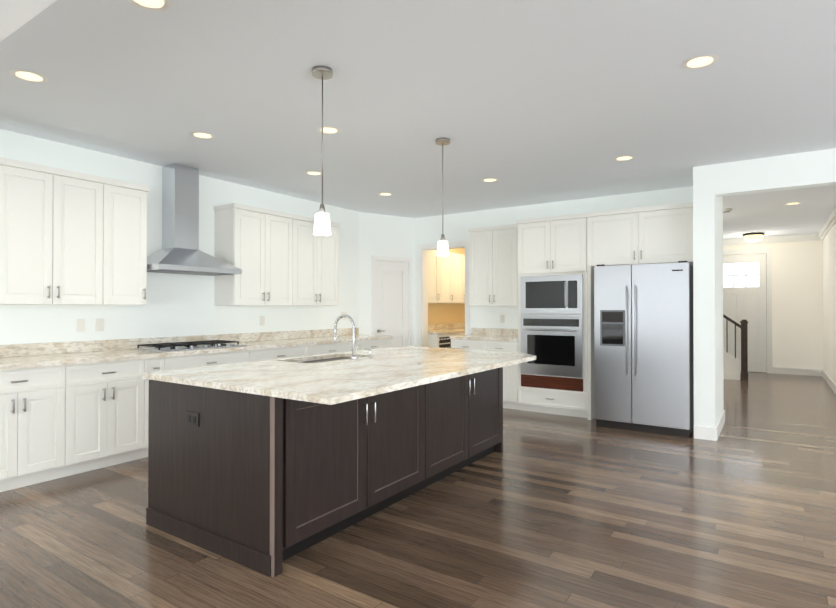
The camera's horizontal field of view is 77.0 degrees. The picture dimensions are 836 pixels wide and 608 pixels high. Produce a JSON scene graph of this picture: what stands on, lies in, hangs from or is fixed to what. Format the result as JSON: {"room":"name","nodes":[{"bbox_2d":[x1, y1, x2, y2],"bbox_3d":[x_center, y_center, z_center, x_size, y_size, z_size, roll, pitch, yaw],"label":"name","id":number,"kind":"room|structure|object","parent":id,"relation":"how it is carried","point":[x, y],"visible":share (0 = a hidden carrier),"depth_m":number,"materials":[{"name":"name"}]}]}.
{"room":"kitchen","nodes":[
{"label":"kitchen","id":0,"kind":"room"},
{"bbox_2d":[0,129,464,344],"bbox_3d":[-2.717,-0.017,5.201,0.162,2.740,14.800,0,0,34],"label":"wall","id":1,"kind":"structure","parent":0,"point":[179,305],"depth_m":5.40,"materials":[{"name":"white paint"}]},
{"bbox_2d":[0,157,7,304],"bbox_3d":[-3.455,-0.543,3.670,0.347,1.090,0.821,0,0,34],"label":"upper cabinet","id":2,"kind":"object","parent":1,"relation":"attached to","point":[3,161],"depth_m":3.91,"materials":[{"name":"white wood"}]},
{"bbox_2d":[8,159,111,304],"bbox_3d":[-3.047,-0.539,4.275,0.347,1.090,0.882,0,0,34],"label":"upper cabinet","id":3,"kind":"object","parent":1,"relation":"attached to","point":[67,237],"depth_m":4.21,"materials":[{"name":"white wood"}]},
{"bbox_2d":[76,319,84,331],"bbox_3d":[-2.991,0.189,4.660,0.007,0.114,0.070,0,0,34],"label":"electrical outlet","id":4,"kind":"object","parent":1,"relation":"attached to","point":[80,325],"visible":1,"depth_m":4.66,"materials":[{"name":"white plastic"}]},
{"bbox_2d":[96,318,103,330],"bbox_3d":[-2.902,0.190,4.793,0.007,0.114,0.070,0,0,34],"label":"electrical outlet","id":5,"kind":"object","parent":1,"relation":"attached to","point":[99,324],"visible":1,"depth_m":4.79,"materials":[{"name":"white plastic"}]},
{"bbox_2d":[112,179,147,304],"bbox_3d":[-2.746,-0.536,4.723,0.347,1.090,0.441,0,0,34],"label":"upper cabinet","id":6,"kind":"object","parent":1,"relation":"attached to","point":[129,200],"depth_m":4.68,"materials":[{"name":"white wood"}]},
{"bbox_2d":[0,328,359,355],"bbox_3d":[-2.725,0.382,5.040,0.018,0.100,6.590,0,0,34],"label":"backsplash","id":7,"kind":"structure","parent":1,"relation":"attached to","point":[157,342],"depth_m":5.07,"materials":[{"name":"beige stone"}]},
{"bbox_2d":[147,163,241,275],"bbox_3d":[-2.297,-0.846,5.255,0.497,1.076,0.900,0,0,34],"label":"range hood","id":8,"kind":"object","parent":1,"relation":"attached to","point":[179,252],"visible":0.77,"depth_m":5.23,"materials":[{"name":"silver metal"}]},
{"bbox_2d":[214,203,297,305],"bbox_3d":[-1.852,-0.526,6.049,0.347,1.090,0.877,0,0,34],"label":"upper cabinet","id":9,"kind":"object","parent":1,"relation":"attached to","point":[278,258],"depth_m":5.83,"materials":[{"name":"white wood"}]},
{"bbox_2d":[260,316,264,324],"bbox_3d":[-1.874,0.201,6.319,0.007,0.114,0.070,0,0,34],"label":"electrical outlet","id":10,"kind":"object","parent":1,"relation":"attached to","point":[262,320],"visible":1,"depth_m":6.32,"materials":[{"name":"white plastic"}]},
{"bbox_2d":[298,215,340,305],"bbox_3d":[-1.430,-0.522,6.675,0.347,1.090,0.877,0,0,34],"label":"upper cabinet","id":11,"kind":"object","parent":1,"relation":"attached to","point":[318,255],"depth_m":6.61,"materials":[{"name":"white wood"}]},
{"bbox_2d":[428,250,439,301],"bbox_3d":[0.106,-0.471,8.944,0.336,0.900,0.518,0,0,34],"label":"upper cabinet","id":12,"kind":"object","parent":1,"relation":"attached to","point":[433,260],"depth_m":8.88,"materials":[{"name":"white wood"}]},
{"bbox_2d":[428,323,464,329],"bbox_3d":[0.462,0.414,9.748,0.021,0.100,2.300,0,0,34],"label":"backsplash","id":13,"kind":"structure","parent":1,"relation":"attached to","point":[447,326],"depth_m":9.75,"materials":[{"name":"beige stone"}]},
{"bbox_2d":[440,252,455,301],"bbox_3d":[0.343,-0.469,9.296,0.336,0.900,0.580,0,0,34],"label":"upper cabinet","id":14,"kind":"object","parent":1,"relation":"attached to","point":[446,279],"depth_m":9.29,"materials":[{"name":"white wood"}]},
{"bbox_2d":[444,254,464,302],"bbox_3d":[0.598,-0.466,9.674,0.336,0.900,0.580,0,0,34],"label":"upper cabinet","id":15,"kind":"object","parent":1,"relation":"attached to","point":[460,259],"depth_m":9.65,"materials":[{"name":"white wood"}]},
{"bbox_2d":[359,212,414,345],"bbox_3d":[-0.496,0.003,8.116,0.995,2.740,0.100,0,0,-34],"label":"wall","id":16,"kind":"structure","parent":0,"point":[386,235],"depth_m":7.99,"materials":[{"name":"white paint"}]},
{"bbox_2d":[375,260,407,346],"bbox_3d":[-0.413,0.351,8.138,0.264,2.028,0.569,0,0,34],"label":"pantry door","id":17,"kind":"structure","parent":16,"relation":"in","point":[391,298],"depth_m":8.14,"materials":[{"name":"white paint"}]},
{"bbox_2d":[371,256,412,345],"bbox_3d":[-0.395,0.323,8.111,0.730,2.100,0.016,0,0,-34],"label":"door frame","id":18,"kind":"structure","parent":16,"relation":"attached to","point":[409,260],"depth_m":8.15,"materials":[{"name":"white paint"}]},
{"bbox_2d":[0,372,835,607],"bbox_3d":[1.978,1.391,3.534,9.800,0.100,17.600,0,0,34],"label":"floor","id":19,"kind":"structure","parent":0,"point":[544,510],"depth_m":3.05,"materials":[{"name":"brown wood"}]},
{"bbox_2d":[0,364,75,491],"bbox_3d":[-3.114,0.904,3.924,0.616,0.880,0.734,0,0,34],"label":"base cabinet","id":20,"kind":"object","parent":19,"relation":"on","point":[71,408],"depth_m":3.86,"materials":[{"name":"white wood"}]},
{"bbox_2d":[0,336,391,371],"bbox_3d":[-2.466,0.450,4.865,0.642,0.040,6.590,0,0,34],"label":"countertop","id":21,"kind":"structure","parent":20,"relation":"on","point":[7,363],"depth_m":4.75,"materials":[{"name":"beige stone"}]},
{"bbox_2d":[76,360,151,473],"bbox_3d":[-2.778,0.907,4.422,0.616,0.880,0.716,0,0,34],"label":"base cabinet","id":22,"kind":"object","parent":19,"relation":"on","point":[112,398],"depth_m":4.29,"materials":[{"name":"white wood"}]},
{"bbox_2d":[152,356,175,371],"bbox_3d":[-2.552,0.910,4.758,0.616,0.880,0.304,0,0,34],"label":"base cabinet","id":23,"kind":"object","parent":19,"relation":"on","point":[165,363],"depth_m":4.65,"materials":[{"name":"white wood"}]},
{"bbox_2d":[172,352,255,369],"bbox_3d":[-2.243,0.913,5.217,0.616,0.880,1.016,0,0,34],"label":"base cabinet","id":24,"kind":"object","parent":19,"relation":"on","point":[213,358],"depth_m":5.07,"materials":[{"name":"white wood"}]},
{"bbox_2d":[256,344,311,360],"bbox_3d":[-1.767,0.918,5.923,0.616,0.880,0.934,0,0,34],"label":"base cabinet","id":25,"kind":"object","parent":19,"relation":"on","point":[261,353],"depth_m":5.77,"materials":[{"name":"white"}]},
{"bbox_2d":[142,354,504,576],"bbox_3d":[-0.424,0.900,3.985,1.196,0.887,2.682,0,0,34],"label":"kitchen island","id":26,"kind":"object","parent":19,"relation":"on","point":[266,467],"depth_m":2.96,"materials":[{"name":"brown wood"}]},
{"bbox_2d":[186,347,535,405],"bbox_3d":[-0.075,0.439,3.764,1.105,0.033,2.744,0,0,34],"label":"island countertop","id":27,"kind":"structure","parent":26,"relation":"on","point":[343,379],"depth_m":3.12,"materials":[{"name":"beige stone"}]},
{"bbox_2d":[312,340,359,354],"bbox_3d":[-1.314,0.922,6.594,0.616,0.880,0.934,0,0,34],"label":"base cabinet","id":28,"kind":"object","parent":19,"relation":"on","point":[317,349],"depth_m":6.44,"materials":[{"name":"white wood"}]},
{"bbox_2d":[360,340,390,349],"bbox_3d":[-0.879,0.927,7.240,0.616,0.880,0.872,0,0,34],"label":"base cabinet","id":29,"kind":"object","parent":19,"relation":"on","point":[364,344],"depth_m":7.12,"materials":[{"name":"white"}]},
{"bbox_2d":[428,334,455,347],"bbox_3d":[0.219,0.938,8.858,0.608,0.880,0.518,0,0,34],"label":"base cabinet","id":30,"kind":"object","parent":19,"relation":"on","point":[434,340],"depth_m":8.57,"materials":[{"name":"white wood"}]},
{"bbox_2d":[428,326,464,333],"bbox_3d":[0.709,0.483,9.581,0.616,0.040,2.300,0,0,34],"label":"countertop","id":31,"kind":"structure","parent":30,"relation":"on","point":[458,328],"depth_m":8.94,"materials":[{"name":"beige stone"}]},
{"bbox_2d":[456,330,464,335],"bbox_3d":[0.464,0.941,9.222,0.608,0.880,0.552,0,0,34],"label":"base cabinet","id":32,"kind":"object","parent":19,"relation":"on","point":[462,332],"depth_m":9.12,"materials":[{"name":"white"}]},
{"bbox_2d":[449,328,520,409],"bbox_3d":[1.018,0.857,7.212,1.002,1.020,0.673,0,0,34],"label":"base cabinet","id":33,"kind":"object","parent":19,"relation":"on","point":[501,339],"visible":0.42,"depth_m":6.88,"materials":[{"name":"white painted wood"},{"name":"brushed nickel"}]},
{"bbox_2d":[516,213,587,417],"bbox_3d":[1.781,0.148,6.667,0.886,2.430,0.733,0,0,34],"label":"tall cabinet","id":34,"kind":"object","parent":19,"relation":"on","point":[552,302],"visible":0.96,"depth_m":6.40,"materials":[{"name":"white painted wood"},{"name":"brushed nickel"}]},
{"bbox_2d":[586,202,692,419],"bbox_3d":[2.630,0.144,6.107,1.136,2.430,0.713,0,0,34],"label":"cabinet","id":35,"kind":"object","parent":19,"relation":"on","point":[658,234],"visible":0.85,"depth_m":5.89,"materials":[{"name":"white wood"}]},
{"bbox_2d":[594,261,693,437],"bbox_3d":[2.593,0.461,5.930,0.940,1.793,0.989,0,0,34],"label":"refrigerator","id":36,"kind":"object","parent":19,"relation":"on","point":[643,353],"visible":1,"depth_m":5.54,"materials":[{"name":"grey metal"}]},
{"bbox_2d":[723,314,747,380],"bbox_3d":[4.974,-0.169,10.728,3.022,3.120,1.038,0,0,34],"label":"staircase","id":37,"kind":"structure","parent":19,"relation":"on","point":[735,368],"depth_m":9.56,"materials":[{"name":"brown wood"}]},
{"bbox_2d":[0,0,835,238],"bbox_3d":[1.978,-1.459,3.554,9.800,0.120,17.600,0,0,34],"label":"ceiling","id":38,"kind":"structure","parent":0,"point":[528,102],"depth_m":3.51,"materials":[{"name":"white paint"}]},
{"bbox_2d":[0,0,56,41],"bbox_3d":[-1.319,-1.313,-1.340,9.500,0.240,5.500,0,0,34],"label":"soffit beam","id":39,"kind":"structure","parent":38,"relation":"attached to","point":[15,15],"depth_m":2.11,"materials":[{"name":"white paint"}]},
{"bbox_2d":[9,69,48,82],"bbox_3d":[-2.389,-1.398,3.229,0.196,0.002,0.196,0,0,34],"label":"recessed light","id":40,"kind":"object","parent":38,"relation":"in","point":[28,75],"visible":1,"depth_m":3.23,"materials":[{"name":"white paint"}]},
{"bbox_2d":[128,0,170,10],"bbox_3d":[-1.245,-1.404,2.421,0.196,0.002,0.196,0,0,34],"label":"recessed light","id":41,"kind":"object","parent":38,"relation":"in","point":[159,5],"visible":1,"depth_m":2.46,"materials":[{"name":"white paint"}]},
{"bbox_2d":[190,131,214,138],"bbox_3d":[-1.776,-1.391,4.335,0.196,0.002,0.196,0,0,34],"label":"recessed light","id":42,"kind":"object","parent":38,"relation":"in","point":[201,135],"visible":1,"depth_m":4.33,"materials":[{"name":"white paint"}]},
{"bbox_2d":[305,171,321,175],"bbox_3d":[-1.099,-1.382,5.555,0.196,0.002,0.196,0,0,34],"label":"recessed light","id":43,"kind":"object","parent":38,"relation":"in","point":[315,173],"visible":0.98,"depth_m":5.56,"materials":[{"name":"white paint"}]},
{"bbox_2d":[312,66,332,235],"bbox_3d":[-0.573,-0.909,3.147,0.124,0.984,0.124,0,0,34],"label":"pendant light","id":44,"kind":"object","parent":38,"relation":"hanging from","point":[322,217],"visible":1,"depth_m":3.12,"materials":[{"name":"white glass"}]},
{"bbox_2d":[316,126,340,133],"bbox_3d":[-0.715,-1.391,4.210,0.196,0.002,0.196,0,0,34],"label":"recessed light","id":45,"kind":"object","parent":38,"relation":"in","point":[330,130],"visible":0.92,"depth_m":4.21,"materials":[{"name":"white paint"}]},
{"bbox_2d":[378,192,392,195],"bbox_3d":[-0.406,-1.375,6.583,0.196,0.002,0.196,0,0,34],"label":"recessed light","id":46,"kind":"object","parent":38,"relation":"in","point":[384,194],"visible":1,"depth_m":6.59,"materials":[{"name":"white paint"}]},
{"bbox_2d":[435,138,449,255],"bbox_3d":[0.210,-0.899,4.452,0.124,0.984,0.124,0,0,34],"label":"pendant light","id":47,"kind":"object","parent":38,"relation":"hanging from","point":[442,248],"visible":1,"depth_m":4.43,"materials":[{"name":"white glass"}]},
{"bbox_2d":[481,178,498,181],"bbox_3d":[0.802,-1.380,5.853,0.196,0.002,0.196,0,0,34],"label":"recessed light","id":48,"kind":"object","parent":38,"relation":"in","point":[490,179],"visible":1,"depth_m":5.85,"materials":[{"name":"white glass"}]},
{"bbox_2d":[613,155,634,160],"bbox_3d":[1.963,-1.386,4.999,0.196,0.002,0.196,0,0,34],"label":"recessed light","id":49,"kind":"object","parent":38,"relation":"in","point":[625,158],"visible":1,"depth_m":5.00,"materials":[{"name":"white paint"}]},
{"bbox_2d":[681,54,718,69],"bbox_3d":[1.631,-1.400,3.040,0.196,0.002,0.196,0,0,34],"label":"recessed light","id":50,"kind":"object","parent":38,"relation":"in","point":[700,61],"visible":1,"depth_m":3.03,"materials":[{"name":"white paint"}]},
{"bbox_2d":[723,208,732,212],"bbox_3d":[4.466,-1.350,7.604,0.150,0.039,0.150,0,0,34],"label":"smoke detector","id":51,"kind":"object","parent":38,"relation":"attached to","point":[727,210],"visible":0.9,"depth_m":7.55,"materials":[{"name":"white plastic"}]},
{"bbox_2d":[743,233,763,241],"bbox_3d":[6.462,-1.271,10.118,0.350,0.162,0.350,0,0,34],"label":"hall ceiling light","id":52,"kind":"object","parent":38,"relation":"attached to","point":[753,237],"visible":1,"depth_m":10.01,"materials":[{"name":"white glass"}]},
{"bbox_2d":[784,202,800,204],"bbox_3d":[5.119,-1.371,7.177,0.196,0.002,0.196,0,0,34],"label":"recessed light","id":53,"kind":"object","parent":38,"relation":"in","point":[793,203],"visible":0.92,"depth_m":7.16,"materials":[{"name":"white paint"}]},
{"bbox_2d":[415,186,692,345],"bbox_3d":[1.510,-0.002,7.386,4.430,2.740,0.150,0,0,34],"label":"wall","id":54,"kind":"structure","parent":0,"point":[456,227],"depth_m":7.47,"materials":[{"name":"white paint"}]},
{"bbox_2d":[417,240,469,346],"bbox_3d":[0.423,0.215,8.107,0.930,2.315,0.168,0,0,34],"label":"door frame","id":55,"kind":"structure","parent":54,"relation":"attached to","point":[422,294],"depth_m":8.27,"materials":[{"name":"white paint"}]},
{"bbox_2d":[468,224,517,305],"bbox_3d":[1.111,-0.517,7.334,0.754,1.090,0.383,0,0,34],"label":"upper cabinet","id":56,"kind":"object","parent":54,"relation":"attached to","point":[493,265],"visible":0.96,"depth_m":7.19,"materials":[{"name":"white wood"}]},
{"bbox_2d":[500,315,504,322],"bbox_3d":[1.205,0.209,7.495,0.070,0.114,0.007,0,0,34],"label":"electrical outlet","id":57,"kind":"object","parent":54,"relation":"attached to","point":[502,318],"visible":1,"depth_m":7.49,"materials":[{"name":"white plastic"}]},
{"bbox_2d":[693,164,723,426],"bbox_3d":[3.166,-0.014,5.710,0.190,2.740,1.080,0,0,34],"label":"wall","id":58,"kind":"structure","parent":0,"point":[708,304],"depth_m":5.28,"materials":[{"name":"white paint"}]},
{"bbox_2d":[714,410,724,440],"bbox_3d":[3.247,1.291,5.637,0.015,0.130,1.095,0,0,34],"label":"baseboard","id":59,"kind":"structure","parent":58,"relation":"attached to","point":[717,430],"depth_m":5.43,"materials":[{"name":"white paint"}]},
{"bbox_2d":[723,240,822,369],"bbox_3d":[6.460,0.024,11.045,3.550,2.740,0.150,0,0,34],"label":"wall","id":60,"kind":"structure","parent":0,"point":[797,304],"depth_m":10.30,"materials":[{"name":"white paint"}]},
{"bbox_2d":[723,253,766,372],"bbox_3d":[6.628,0.180,10.829,0.922,2.408,0.138,0,0,34],"label":"front door","id":61,"kind":"structure","parent":60,"relation":"in","point":[744,286],"depth_m":10.78,"materials":[{"name":"white paint"}]},
{"bbox_2d":[723,248,771,372],"bbox_3d":[6.628,0.137,10.828,1.110,2.510,0.020,0,0,34],"label":"door frame","id":62,"kind":"structure","parent":60,"relation":"attached to","point":[768,251],"depth_m":10.54,"materials":[{"name":"white paint"}]},
{"bbox_2d":[723,233,817,245],"bbox_3d":[6.372,-1.282,10.986,3.180,0.130,0.060,0,0,34],"label":"crown molding","id":63,"kind":"structure","parent":60,"relation":"attached to","point":[803,237],"depth_m":10.45,"materials":[{"name":"white paint"}]},
{"bbox_2d":[772,367,820,375],"bbox_3d":[7.409,1.323,10.297,0.770,0.130,0.015,0,0,34],"label":"baseboard","id":64,"kind":"structure","parent":60,"relation":"attached to","point":[775,370],"depth_m":10.29,"materials":[{"name":"white paint"}]},
{"bbox_2d":[714,148,835,196],"bbox_3d":[5.008,-0.026,3.908,4.880,2.740,0.150,0,0,34],"label":"wall","id":65,"kind":"structure","parent":0,"point":[796,171],"depth_m":4.94,"materials":[{"name":"white paint"}]},
{"bbox_2d":[823,223,835,383],"bbox_3d":[5.989,-0.003,7.304,0.150,2.740,6.580,0,0,34],"label":"wall","id":66,"kind":"structure","parent":0,"point":[829,304],"depth_m":8.89,"materials":[{"name":"white paint"}]},
{"bbox_2d":[818,207,835,239],"bbox_3d":[5.902,-1.307,7.372,0.060,0.130,6.580,0,0,34],"label":"crown molding","id":67,"kind":"structure","parent":66,"relation":"attached to","point":[827,227],"depth_m":8.63,"materials":[{"name":"white paint"}]},
{"bbox_2d":[822,370,835,393],"bbox_3d":[5.920,1.303,7.341,0.015,0.130,6.580,0,0,34],"label":"baseboard","id":68,"kind":"structure","parent":66,"relation":"attached to","point":[833,386],"depth_m":8.82,"materials":[{"name":"white paint"}]}
]}

